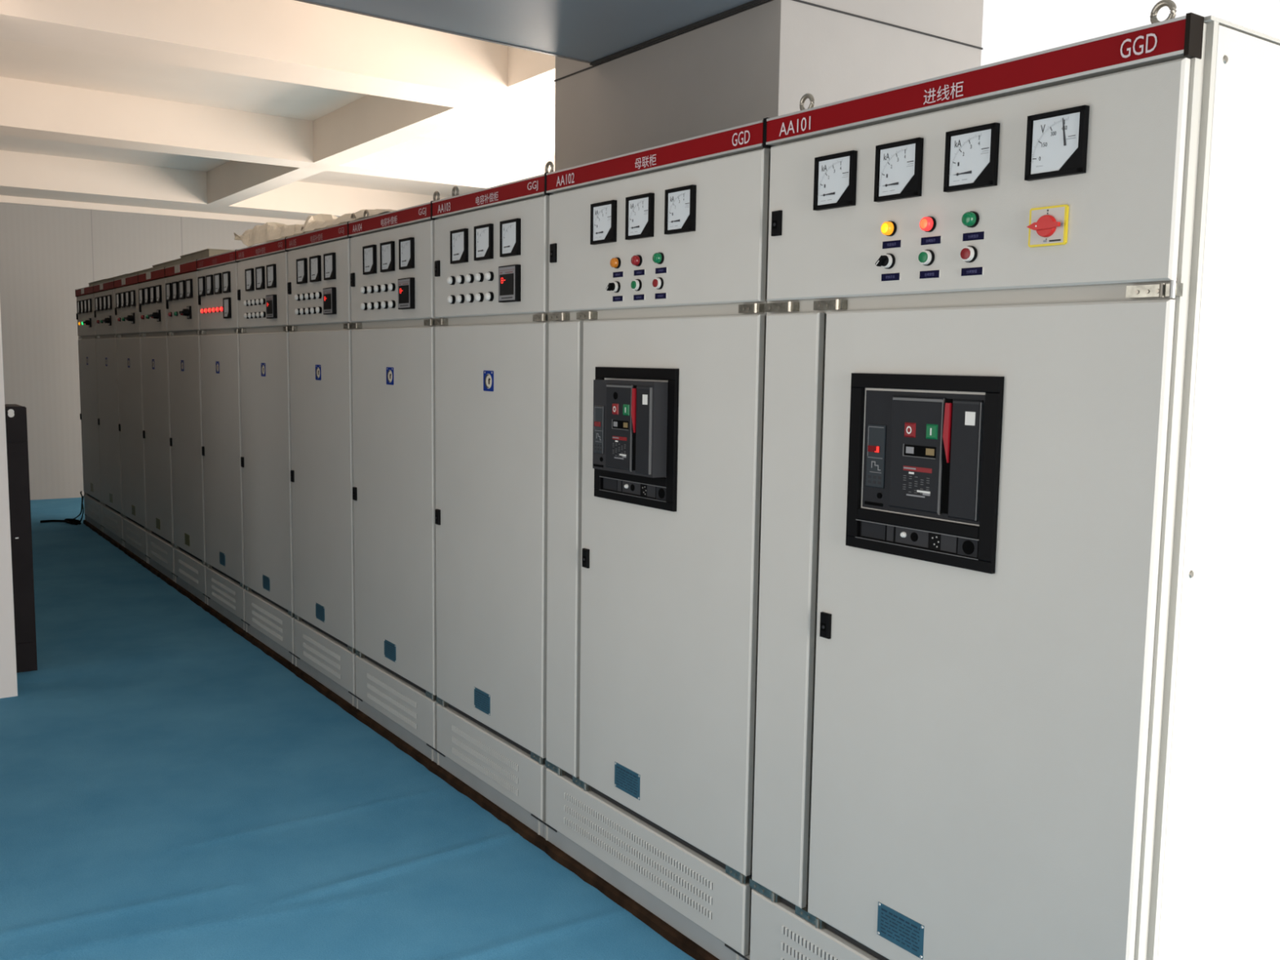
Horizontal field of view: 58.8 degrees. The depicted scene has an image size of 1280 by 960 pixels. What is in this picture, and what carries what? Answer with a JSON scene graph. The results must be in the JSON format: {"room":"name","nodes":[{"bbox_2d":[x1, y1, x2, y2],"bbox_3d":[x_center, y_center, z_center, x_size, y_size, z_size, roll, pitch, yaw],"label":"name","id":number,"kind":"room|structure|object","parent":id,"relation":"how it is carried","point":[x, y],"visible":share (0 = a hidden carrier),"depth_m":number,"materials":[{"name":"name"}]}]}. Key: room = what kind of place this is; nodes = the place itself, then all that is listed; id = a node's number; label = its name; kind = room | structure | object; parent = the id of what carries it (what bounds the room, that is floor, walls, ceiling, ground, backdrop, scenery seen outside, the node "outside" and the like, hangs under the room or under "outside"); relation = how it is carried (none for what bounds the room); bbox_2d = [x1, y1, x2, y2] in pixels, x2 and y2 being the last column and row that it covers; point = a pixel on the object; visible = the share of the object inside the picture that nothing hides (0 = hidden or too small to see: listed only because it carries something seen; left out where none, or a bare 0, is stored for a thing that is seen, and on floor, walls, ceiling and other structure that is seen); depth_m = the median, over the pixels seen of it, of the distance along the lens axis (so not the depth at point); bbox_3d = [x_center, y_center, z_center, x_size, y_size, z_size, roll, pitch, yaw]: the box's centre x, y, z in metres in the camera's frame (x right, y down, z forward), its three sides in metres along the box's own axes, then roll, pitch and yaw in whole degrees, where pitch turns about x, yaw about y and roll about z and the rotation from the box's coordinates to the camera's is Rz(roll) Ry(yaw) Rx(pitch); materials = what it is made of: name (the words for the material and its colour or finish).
{"room":"electrical room","nodes":[
{"label":"electrical room","id":0,"kind":"room"},
{"bbox_2d":[0,306,17,698],"bbox_3d":[-3.545,-0.701,4.524,1.733,3.430,0.205,-3,7,-35],"label":"wall","id":1,"kind":"structure","parent":0,"point":[8,676],"depth_m":5.04,"materials":[{"name":"white paint"}]},
{"bbox_2d":[0,0,555,123],"bbox_3d":[-2.065,-2.339,5.812,5.790,0.400,0.500,-3,7,-35],"label":"beam","id":2,"kind":"structure","parent":1,"relation":"attached to","point":[287,41],"depth_m":5.86,"materials":[{"name":"paint"}]},
{"bbox_2d":[0,202,265,500],"bbox_3d":[-5.545,-1.392,12.367,7.500,3.100,0.200,-3,7,-35],"label":"wall","id":3,"kind":"structure","parent":0,"point":[47,253],"depth_m":11.88,"materials":[{"name":"white paint"}]},
{"bbox_2d":[0,195,305,225],"bbox_3d":[-5.501,-2.884,12.090,7.200,0.068,0.040,-3,7,-35],"label":"beam","id":4,"kind":"structure","parent":3,"relation":"attached to","point":[8,199],"depth_m":12.19,"materials":[{"name":"paint"}]},
{"bbox_2d":[0,150,447,220],"bbox_3d":[-5.358,-3.052,11.784,7.300,0.330,0.950,-3,7,-35],"label":"beam","id":5,"kind":"structure","parent":3,"relation":"attached to","point":[25,175],"depth_m":11.65,"materials":[{"name":"paint"}]},
{"bbox_2d":[191,46,555,212],"bbox_3d":[-2.358,-2.714,8.992,0.215,0.329,9.000,-3,7,-35],"label":"beam","id":6,"kind":"structure","parent":3,"relation":"attached to","point":[370,124],"depth_m":8.47,"materials":[{"name":"paint"}]},
{"bbox_2d":[0,38,555,197],"bbox_3d":[-1.068,-2.606,5.858,7.500,0.150,16.000,-3,7,-35],"label":"ceiling","id":7,"kind":"structure","parent":0,"point":[21,60],"depth_m":8.50,"materials":[{"name":"paint"}]},
{"bbox_2d":[0,76,555,188],"bbox_3d":[-3.300,-2.715,8.868,7.300,0.330,0.480,-3,7,-35],"label":"beam","id":8,"kind":"structure","parent":7,"relation":"attached to","point":[31,109],"depth_m":8.78,"materials":[{"name":"paint"}]},
{"bbox_2d":[294,0,753,63],"bbox_3d":[-1.171,-1.934,3.305,3.245,0.654,1.238,-3,7,-35],"label":"beam","id":9,"kind":"structure","parent":7,"relation":"attached to","point":[586,31],"depth_m":4.15,"materials":[{"name":"paint"}]},
{"bbox_2d":[589,0,766,65],"bbox_3d":[0.130,-1.687,4.286,0.014,0.010,1.165,-3,7,-35],"label":"trim","id":10,"kind":"structure","parent":9,"relation":"attached to","point":[754,2],"depth_m":4.25,"materials":[{"name":"grey"}]},
{"bbox_2d":[0,497,695,959],"bbox_3d":[-0.952,0.903,5.989,7.500,0.007,16.580,-3,7,-35],"label":"floor","id":11,"kind":"structure","parent":0,"point":[171,789],"depth_m":3.79,"materials":[{"name":"blue paint"}]},
{"bbox_2d":[4,404,37,672],"bbox_3d":[-3.196,0.280,5.509,0.396,1.283,0.407,-3,7,-35],"label":"locker","id":12,"kind":"object","parent":11,"relation":"on","point":[16,432],"visible":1,"depth_m":5.44,"materials":[{"name":"black metal"}]},
{"bbox_2d":[40,518,81,524],"bbox_3d":[-5.216,0.370,10.272,0.420,0.043,0.120,3,6,17],"label":"cable","id":13,"kind":"object","parent":11,"relation":"on","point":[70,521],"visible":1,"depth_m":10.28,"materials":[{"name":"black rubber"}]},
{"bbox_2d":[83,520,719,959],"bbox_3d":[-1.782,0.841,6.355,0.796,0.030,10.260,-3,7,-35],"label":"base rail","id":14,"kind":"object","parent":11,"relation":"on","point":[673,935],"visible":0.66,"depth_m":3.97,"materials":[{"name":"metal"}]},
{"bbox_2d":[75,278,106,532],"bbox_3d":[-4.471,-0.672,10.060,0.852,2.121,0.862,-3,7,-35],"label":"tall cabinet","id":15,"kind":"object","parent":14,"relation":"on","point":[89,415],"visible":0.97,"depth_m":9.81,"materials":[{"name":"grey metal"}]},
{"bbox_2d":[72,491,84,520],"bbox_3d":[-5.082,0.244,10.280,0.279,0.294,0.044,5,8,38],"label":"wires","id":16,"kind":"object","parent":15,"relation":"hanging from","point":[82,495],"visible":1,"depth_m":10.21,"materials":[{"name":"black rubber"}]},
{"bbox_2d":[82,318,91,327],"bbox_3d":[-4.654,-1.325,9.568,0.052,0.076,0.089,-3,7,-35],"label":"switch","id":17,"kind":"object","parent":15,"relation":"attached to","point":[88,322],"depth_m":9.55,"materials":[{"name":"black plastic"}]},
{"bbox_2d":[93,273,128,546],"bbox_3d":[-3.977,-0.589,9.360,0.852,2.117,0.860,-3,7,-35],"label":"tall cabinet","id":18,"kind":"object","parent":14,"relation":"on","point":[104,315],"visible":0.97,"depth_m":9.11,"materials":[{"name":"grey metal"}]},
{"bbox_2d":[102,315,111,325],"bbox_3d":[-4.161,-1.244,8.868,0.052,0.076,0.089,-3,7,-35],"label":"switch","id":19,"kind":"object","parent":18,"relation":"attached to","point":[107,320],"depth_m":8.85,"materials":[{"name":"black plastic"}]},
{"bbox_2d":[113,267,152,563],"bbox_3d":[-3.485,-0.506,8.662,0.852,2.114,0.857,-3,7,-35],"label":"tall cabinet","id":20,"kind":"object","parent":14,"relation":"on","point":[131,425],"visible":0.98,"depth_m":8.41,"materials":[{"name":"grey metal"}]},
{"bbox_2d":[124,312,134,324],"bbox_3d":[-3.669,-1.163,8.171,0.052,0.076,0.089,-3,7,-35],"label":"switch","id":21,"kind":"object","parent":20,"relation":"attached to","point":[130,317],"depth_m":8.15,"materials":[{"name":"black plastic"}]},
{"bbox_2d":[137,257,181,581],"bbox_3d":[-3.007,-0.434,7.986,0.852,2.127,0.805,-3,7,-35],"label":"tall cabinet","id":22,"kind":"object","parent":14,"relation":"on","point":[153,310],"visible":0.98,"depth_m":7.73,"materials":[{"name":"grey metal"}]},
{"bbox_2d":[149,309,160,321],"bbox_3d":[-3.207,-1.087,7.516,0.052,0.076,0.089,-3,7,-35],"label":"switch","id":23,"kind":"object","parent":22,"relation":"attached to","point":[157,315],"depth_m":7.49,"materials":[{"name":"black plastic"}]},
{"bbox_2d":[164,248,234,604],"bbox_3d":[-2.546,-0.366,7.332,0.852,2.141,0.802,-3,7,-35],"label":"tall cabinet","id":24,"kind":"object","parent":14,"relation":"on","point":[182,306],"visible":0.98,"depth_m":7.08,"materials":[{"name":"grey metal"}]},
{"bbox_2d":[178,306,191,319],"bbox_3d":[-2.746,-1.012,6.863,0.052,0.076,0.089,-3,7,-35],"label":"switch","id":25,"kind":"object","parent":24,"relation":"attached to","point":[187,312],"depth_m":6.84,"materials":[{"name":"black plastic"}]},
{"bbox_2d":[195,250,245,631],"bbox_3d":[-2.071,-0.253,6.690,0.820,2.064,0.806,-3,7,-35],"label":"tall cabinet","id":26,"kind":"object","parent":14,"relation":"on","point":[217,279],"visible":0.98,"depth_m":6.42,"materials":[{"name":"grey metal"}]},
{"bbox_2d":[215,306,220,312],"bbox_3d":[-2.353,-0.950,6.334,0.020,0.030,0.030,-3,7,-35],"label":"lamp","id":27,"kind":"object","parent":26,"relation":"attached to","point":[217,308],"depth_m":6.33,"materials":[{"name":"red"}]},
{"bbox_2d":[235,238,295,664],"bbox_3d":[-1.604,-0.201,6.023,0.822,2.114,0.823,-3,7,-35],"label":"tall cabinet","id":28,"kind":"object","parent":14,"relation":"on","point":[262,268],"visible":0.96,"depth_m":5.75,"materials":[{"name":"grey metal"}]},
{"bbox_2d":[243,300,248,306],"bbox_3d":[-2.042,-0.916,5.890,0.022,0.030,0.030,-3,7,-35],"label":"lamp","id":29,"kind":"object","parent":28,"relation":"attached to","point":[245,302],"depth_m":5.88,"materials":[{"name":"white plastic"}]},
{"bbox_2d":[244,312,248,318],"bbox_3d":[-2.043,-0.852,5.896,0.022,0.030,0.030,-3,7,-35],"label":"lamp","id":30,"kind":"object","parent":28,"relation":"attached to","point":[246,316],"depth_m":5.89,"materials":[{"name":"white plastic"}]},
{"bbox_2d":[247,312,253,318],"bbox_3d":[-2.002,-0.845,5.839,0.022,0.030,0.030,-3,7,-35],"label":"lamp","id":31,"kind":"object","parent":28,"relation":"attached to","point":[249,314],"depth_m":5.83,"materials":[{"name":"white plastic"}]},
{"bbox_2d":[247,299,253,306],"bbox_3d":[-2.002,-0.910,5.832,0.022,0.030,0.030,-3,7,-35],"label":"lamp","id":32,"kind":"object","parent":28,"relation":"attached to","point":[249,302],"depth_m":5.82,"materials":[{"name":"white plastic"}]},
{"bbox_2d":[251,311,257,318],"bbox_3d":[-1.962,-0.839,5.782,0.022,0.030,0.030,-3,7,-35],"label":"lamp","id":33,"kind":"object","parent":28,"relation":"attached to","point":[254,313],"depth_m":5.77,"materials":[{"name":"white plastic"}]},
{"bbox_2d":[251,299,257,305],"bbox_3d":[-1.961,-0.903,5.775,0.022,0.030,0.030,-3,7,-35],"label":"lamp","id":34,"kind":"object","parent":28,"relation":"attached to","point":[253,301],"depth_m":5.77,"materials":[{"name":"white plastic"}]},
{"bbox_2d":[255,311,261,317],"bbox_3d":[-1.921,-0.832,5.724,0.022,0.030,0.030,-3,7,-35],"label":"lamp","id":35,"kind":"object","parent":28,"relation":"attached to","point":[258,314],"depth_m":5.72,"materials":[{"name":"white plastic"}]},
{"bbox_2d":[255,298,261,304],"bbox_3d":[-1.921,-0.896,5.718,0.022,0.030,0.030,-3,7,-35],"label":"lamp","id":36,"kind":"object","parent":28,"relation":"attached to","point":[257,301],"depth_m":5.71,"materials":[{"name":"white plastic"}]},
{"bbox_2d":[259,297,265,304],"bbox_3d":[-1.880,-0.890,5.660,0.022,0.030,0.030,-3,7,-35],"label":"lamp","id":37,"kind":"object","parent":28,"relation":"attached to","point":[262,300],"depth_m":5.65,"materials":[{"name":"white plastic"}]},
{"bbox_2d":[260,311,266,317],"bbox_3d":[-1.881,-0.825,5.667,0.022,0.030,0.030,-3,7,-35],"label":"lamp","id":38,"kind":"object","parent":28,"relation":"attached to","point":[263,314],"depth_m":5.66,"materials":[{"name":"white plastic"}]},
{"bbox_2d":[284,213,356,706],"bbox_3d":[-1.136,-0.124,5.360,0.822,2.114,0.806,-3,7,-35],"label":"tall cabinet","id":39,"kind":"object","parent":14,"relation":"on","point":[319,261],"visible":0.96,"depth_m":5.09,"materials":[{"name":"grey metal"}]},
{"bbox_2d":[294,308,300,315],"bbox_3d":[-1.580,-0.776,5.240,0.022,0.030,0.030,-3,7,-35],"label":"lamp","id":40,"kind":"object","parent":39,"relation":"attached to","point":[296,311],"depth_m":5.23,"materials":[{"name":"white plastic"}]},
{"bbox_2d":[294,293,300,301],"bbox_3d":[-1.579,-0.840,5.233,0.022,0.030,0.030,-3,7,-35],"label":"lamp","id":41,"kind":"object","parent":39,"relation":"attached to","point":[297,296],"depth_m":5.22,"materials":[{"name":"white plastic"}]},
{"bbox_2d":[299,307,305,315],"bbox_3d":[-1.539,-0.769,5.183,0.022,0.030,0.030,-3,7,-35],"label":"lamp","id":42,"kind":"object","parent":39,"relation":"attached to","point":[302,310],"depth_m":5.17,"materials":[{"name":"white plastic"}]},
{"bbox_2d":[299,293,305,300],"bbox_3d":[-1.538,-0.834,5.176,0.022,0.030,0.030,-3,7,-35],"label":"lamp","id":43,"kind":"object","parent":39,"relation":"attached to","point":[302,295],"depth_m":5.17,"materials":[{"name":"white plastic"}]},
{"bbox_2d":[304,307,311,314],"bbox_3d":[-1.499,-0.762,5.125,0.022,0.030,0.030,-3,7,-35],"label":"lamp","id":44,"kind":"object","parent":39,"relation":"attached to","point":[307,310],"depth_m":5.12,"materials":[{"name":"white plastic"}]},
{"bbox_2d":[304,293,311,299],"bbox_3d":[-1.498,-0.827,5.119,0.022,0.030,0.030,-3,7,-35],"label":"lamp","id":45,"kind":"object","parent":39,"relation":"attached to","point":[307,295],"depth_m":5.11,"materials":[{"name":"white plastic"}]},
{"bbox_2d":[310,306,315,314],"bbox_3d":[-1.458,-0.756,5.068,0.022,0.030,0.030,-3,7,-35],"label":"lamp","id":46,"kind":"object","parent":39,"relation":"attached to","point":[313,311],"depth_m":5.06,"materials":[{"name":"white plastic"}]},
{"bbox_2d":[310,292,315,299],"bbox_3d":[-1.457,-0.821,5.061,0.022,0.030,0.030,-3,7,-35],"label":"lamp","id":47,"kind":"object","parent":39,"relation":"attached to","point":[313,296],"depth_m":5.05,"materials":[{"name":"white plastic"}]},
{"bbox_2d":[315,306,321,313],"bbox_3d":[-1.418,-0.749,5.011,0.022,0.030,0.030,-3,7,-35],"label":"lamp","id":48,"kind":"object","parent":39,"relation":"attached to","point":[318,309],"depth_m":5.00,"materials":[{"name":"white plastic"}]},
{"bbox_2d":[315,291,321,298],"bbox_3d":[-1.417,-0.814,5.004,0.022,0.030,0.030,-3,7,-35],"label":"lamp","id":49,"kind":"object","parent":39,"relation":"attached to","point":[318,295],"depth_m":5.00,"materials":[{"name":"white plastic"}]},
{"bbox_2d":[315,604,324,619],"bbox_3d":[-1.468,0.607,5.216,0.001,0.052,0.098,-3,7,-35],"label":"print","id":50,"kind":"object","parent":39,"relation":"attached to","point":[319,608],"depth_m":5.22,"materials":[{"name":"blue"}]},
{"bbox_2d":[346,191,439,762],"bbox_3d":[-0.671,-0.048,4.701,0.822,2.114,0.811,-3,7,-35],"label":"tall cabinet","id":51,"kind":"object","parent":14,"relation":"on","point":[393,277],"visible":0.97,"depth_m":4.43,"materials":[{"name":"grey metal"}]},
{"bbox_2d":[234,208,396,246],"bbox_3d":[-1.548,-1.273,5.718,0.626,0.177,2.904,-3,7,-35],"label":"plastic sheet","id":52,"kind":"object","parent":51,"relation":"on","point":[270,231],"visible":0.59,"depth_m":5.63,"materials":[{"name":"white plastic"}]},
{"bbox_2d":[360,302,367,310],"bbox_3d":[-1.114,-0.699,4.580,0.022,0.030,0.030,-3,7,-35],"label":"lamp","id":53,"kind":"object","parent":51,"relation":"attached to","point":[363,306],"depth_m":4.57,"materials":[{"name":"white plastic"}]},
{"bbox_2d":[360,286,367,293],"bbox_3d":[-1.113,-0.764,4.573,0.022,0.030,0.030,-3,7,-35],"label":"lamp","id":54,"kind":"object","parent":51,"relation":"attached to","point":[363,289],"depth_m":4.56,"materials":[{"name":"white plastic"}]},
{"bbox_2d":[366,285,373,293],"bbox_3d":[-1.072,-0.757,4.515,0.022,0.030,0.030,-3,7,-35],"label":"lamp","id":55,"kind":"object","parent":51,"relation":"attached to","point":[370,289],"depth_m":4.51,"materials":[{"name":"white plastic"}]},
{"bbox_2d":[367,302,373,309],"bbox_3d":[-1.073,-0.693,4.522,0.022,0.030,0.030,-3,7,-35],"label":"lamp","id":56,"kind":"object","parent":51,"relation":"attached to","point":[370,305],"depth_m":4.51,"materials":[{"name":"white plastic"}]},
{"bbox_2d":[373,301,381,309],"bbox_3d":[-1.033,-0.686,4.465,0.022,0.030,0.030,-3,7,-35],"label":"lamp","id":57,"kind":"object","parent":51,"relation":"attached to","point":[377,305],"depth_m":4.46,"materials":[{"name":"white plastic"}]},
{"bbox_2d":[373,284,381,292],"bbox_3d":[-1.032,-0.751,4.458,0.022,0.030,0.030,-3,7,-35],"label":"lamp","id":58,"kind":"object","parent":51,"relation":"attached to","point":[377,287],"depth_m":4.45,"materials":[{"name":"white plastic"}]},
{"bbox_2d":[380,284,387,292],"bbox_3d":[-0.991,-0.744,4.401,0.022,0.030,0.030,-3,7,-35],"label":"lamp","id":59,"kind":"object","parent":51,"relation":"attached to","point":[384,287],"depth_m":4.39,"materials":[{"name":"white plastic"}]},
{"bbox_2d":[380,301,388,308],"bbox_3d":[-0.992,-0.679,4.408,0.022,0.030,0.030,-3,7,-35],"label":"lamp","id":60,"kind":"object","parent":51,"relation":"attached to","point":[384,304],"depth_m":4.40,"materials":[{"name":"white plastic"}]},
{"bbox_2d":[385,641,395,659],"bbox_3d":[-1.002,0.684,4.555,0.001,0.052,0.098,-3,7,-35],"label":"print","id":61,"kind":"object","parent":51,"relation":"attached to","point":[389,646],"depth_m":4.55,"materials":[{"name":"blue metal"}]},
{"bbox_2d":[387,283,395,291],"bbox_3d":[-0.951,-0.737,4.343,0.022,0.030,0.030,-3,7,-35],"label":"lamp","id":62,"kind":"object","parent":51,"relation":"attached to","point":[391,286],"depth_m":4.34,"materials":[{"name":"white plastic"}]},
{"bbox_2d":[387,300,395,308],"bbox_3d":[-0.952,-0.673,4.350,0.022,0.030,0.030,-3,7,-35],"label":"lamp","id":63,"kind":"object","parent":51,"relation":"attached to","point":[392,304],"depth_m":4.34,"materials":[{"name":"white plastic"}]},
{"bbox_2d":[430,161,554,836],"bbox_3d":[-0.209,0.028,4.046,0.822,2.114,0.799,-3,7,-35],"label":"tall cabinet","id":64,"kind":"object","parent":14,"relation":"on","point":[491,244],"visible":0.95,"depth_m":3.76,"materials":[{"name":"grey metal"}]},
{"bbox_2d":[446,294,455,303],"bbox_3d":[-0.654,-0.624,3.929,0.022,0.030,0.030,-3,7,-35],"label":"lamp","id":65,"kind":"object","parent":64,"relation":"attached to","point":[451,299],"depth_m":3.92,"materials":[{"name":"white plastic"}]},
{"bbox_2d":[446,275,455,284],"bbox_3d":[-0.653,-0.689,3.922,0.022,0.030,0.030,-3,7,-35],"label":"lamp","id":66,"kind":"object","parent":64,"relation":"attached to","point":[451,280],"depth_m":3.91,"materials":[{"name":"white plastic"}]},
{"bbox_2d":[455,275,464,284],"bbox_3d":[-0.613,-0.682,3.865,0.022,0.030,0.030,-3,7,-35],"label":"lamp","id":67,"kind":"object","parent":64,"relation":"attached to","point":[460,279],"depth_m":3.86,"materials":[{"name":"white plastic"}]},
{"bbox_2d":[456,294,464,303],"bbox_3d":[-0.614,-0.617,3.872,0.022,0.030,0.030,-3,7,-35],"label":"lamp","id":68,"kind":"object","parent":64,"relation":"attached to","point":[460,298],"depth_m":3.86,"materials":[{"name":"white plastic"}]},
{"bbox_2d":[465,293,474,302],"bbox_3d":[-0.573,-0.611,3.814,0.022,0.030,0.030,-3,7,-35],"label":"lamp","id":69,"kind":"object","parent":64,"relation":"attached to","point":[469,298],"depth_m":3.81,"materials":[{"name":"white plastic"}]},
{"bbox_2d":[465,273,474,283],"bbox_3d":[-0.573,-0.675,3.807,0.022,0.030,0.030,-3,7,-35],"label":"lamp","id":70,"kind":"object","parent":64,"relation":"attached to","point":[469,277],"depth_m":3.80,"materials":[{"name":"white plastic"}]},
{"bbox_2d":[475,293,484,302],"bbox_3d":[-0.533,-0.604,3.757,0.022,0.030,0.030,-3,7,-35],"label":"lamp","id":71,"kind":"object","parent":64,"relation":"attached to","point":[479,297],"depth_m":3.75,"materials":[{"name":"white plastic"}]},
{"bbox_2d":[475,272,484,281],"bbox_3d":[-0.532,-0.669,3.750,0.022,0.030,0.030,-3,7,-35],"label":"lamp","id":72,"kind":"object","parent":64,"relation":"attached to","point":[479,277],"depth_m":3.74,"materials":[{"name":"white plastic"}]},
{"bbox_2d":[475,689,488,711],"bbox_3d":[-0.543,0.759,3.904,0.001,0.052,0.098,-3,7,-35],"label":"print","id":73,"kind":"object","parent":64,"relation":"attached to","point":[482,696],"depth_m":3.90,"materials":[{"name":"blue"}]},
{"bbox_2d":[484,291,493,301],"bbox_3d":[-0.492,-0.598,3.700,0.022,0.030,0.030,-3,7,-35],"label":"lamp","id":74,"kind":"object","parent":64,"relation":"attached to","point":[489,295],"depth_m":3.69,"materials":[{"name":"white plastic"}]},
{"bbox_2d":[484,271,493,280],"bbox_3d":[-0.492,-0.662,3.693,0.022,0.030,0.030,-3,7,-35],"label":"lamp","id":75,"kind":"object","parent":64,"relation":"attached to","point":[489,276],"depth_m":3.68,"materials":[{"name":"white plastic"}]},
{"bbox_2d":[542,120,770,959],"bbox_3d":[0.286,0.138,3.310,0.865,2.064,0.984,-3,7,-35],"label":"tall cabinet","id":76,"kind":"object","parent":14,"relation":"on","point":[659,255],"visible":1,"depth_m":2.99,"materials":[{"name":"grey metal"}]},
{"bbox_2d":[605,280,620,293],"bbox_3d":[-0.074,-0.527,3.100,0.030,0.031,0.031,-3,7,-35],"label":"switch","id":77,"kind":"object","parent":76,"relation":"attached to","point":[614,286],"depth_m":3.10,"materials":[{"name":"black plastic"}]},
{"bbox_2d":[609,257,621,268],"bbox_3d":[-0.069,-0.592,3.096,0.020,0.030,0.030,-3,7,-35],"label":"lamp","id":78,"kind":"object","parent":76,"relation":"attached to","point":[615,262],"depth_m":3.09,"materials":[{"name":"orange plastic"}]},
{"bbox_2d":[616,765,637,795],"bbox_3d":[-0.037,0.842,3.187,0.001,0.052,0.105,-3,7,-35],"label":"print","id":79,"kind":"object","parent":76,"relation":"attached to","point":[626,775],"depth_m":3.19,"materials":[{"name":"blue"}]},
{"bbox_2d":[631,254,642,266],"bbox_3d":[-0.011,-0.582,3.014,0.020,0.030,0.030,-3,7,-35],"label":"lamp","id":80,"kind":"object","parent":76,"relation":"attached to","point":[636,260],"depth_m":3.01,"materials":[{"name":"red plastic"}]},
{"bbox_2d":[652,252,664,264],"bbox_3d":[0.046,-0.573,2.934,0.020,0.030,0.030,-3,7,-35],"label":"lamp","id":81,"kind":"object","parent":76,"relation":"attached to","point":[658,258],"depth_m":2.93,"materials":[{"name":"green plastic"}]},
{"bbox_2d":[744,0,1279,959],"bbox_3d":[0.876,0.207,2.502,0.830,2.114,1.020,-3,7,-35],"label":"tall cabinet","id":82,"kind":"object","parent":14,"relation":"on","point":[1018,678],"visible":1,"depth_m":2.08,"materials":[{"name":"grey metal"}]},
{"bbox_2d":[875,253,895,269],"bbox_3d":[0.493,-0.443,2.295,0.030,0.031,0.031,-3,7,-35],"label":"switch","id":83,"kind":"object","parent":82,"relation":"attached to","point":[886,260],"depth_m":2.29,"materials":[{"name":"black plastic"}]},
{"bbox_2d":[880,221,897,236],"bbox_3d":[0.499,-0.507,2.290,0.020,0.030,0.030,-3,7,-35],"label":"lamp","id":84,"kind":"object","parent":82,"relation":"attached to","point":[888,228],"depth_m":2.28,"materials":[{"name":"yellow plastic"}]},
{"bbox_2d":[880,908,919,951],"bbox_3d":[0.541,0.937,2.368,0.001,0.052,0.105,-3,7,-35],"label":"print","id":85,"kind":"object","parent":82,"relation":"attached to","point":[901,930],"depth_m":2.37,"materials":[{"name":"blue metal"}]},
{"bbox_2d":[919,216,936,231],"bbox_3d":[0.557,-0.497,2.208,0.020,0.030,0.030,-3,7,-35],"label":"lamp","id":86,"kind":"object","parent":82,"relation":"attached to","point":[926,224],"depth_m":2.20,"materials":[{"name":"red plastic"}]},
{"bbox_2d":[961,211,979,227],"bbox_3d":[0.616,-0.488,2.125,0.020,0.030,0.030,-3,7,-35],"label":"lamp","id":87,"kind":"object","parent":82,"relation":"attached to","point":[969,219],"depth_m":2.12,"materials":[{"name":"green plastic"}]},
{"bbox_2d":[1026,204,1069,247],"bbox_3d":[0.711,-0.445,1.992,0.022,0.068,0.075,-3,7,-35],"label":"switch","id":88,"kind":"object","parent":82,"relation":"attached to","point":[1047,224],"depth_m":1.99,"materials":[{"name":"red plastic"}]},
{"bbox_2d":[554,0,983,171],"bbox_3d":[0.461,-0.675,4.830,1.048,3.430,1.488,-3,7,-35],"label":"column","id":89,"kind":"structure","parent":0,"point":[755,63],"depth_m":4.17,"materials":[{"name":"grey paint"}]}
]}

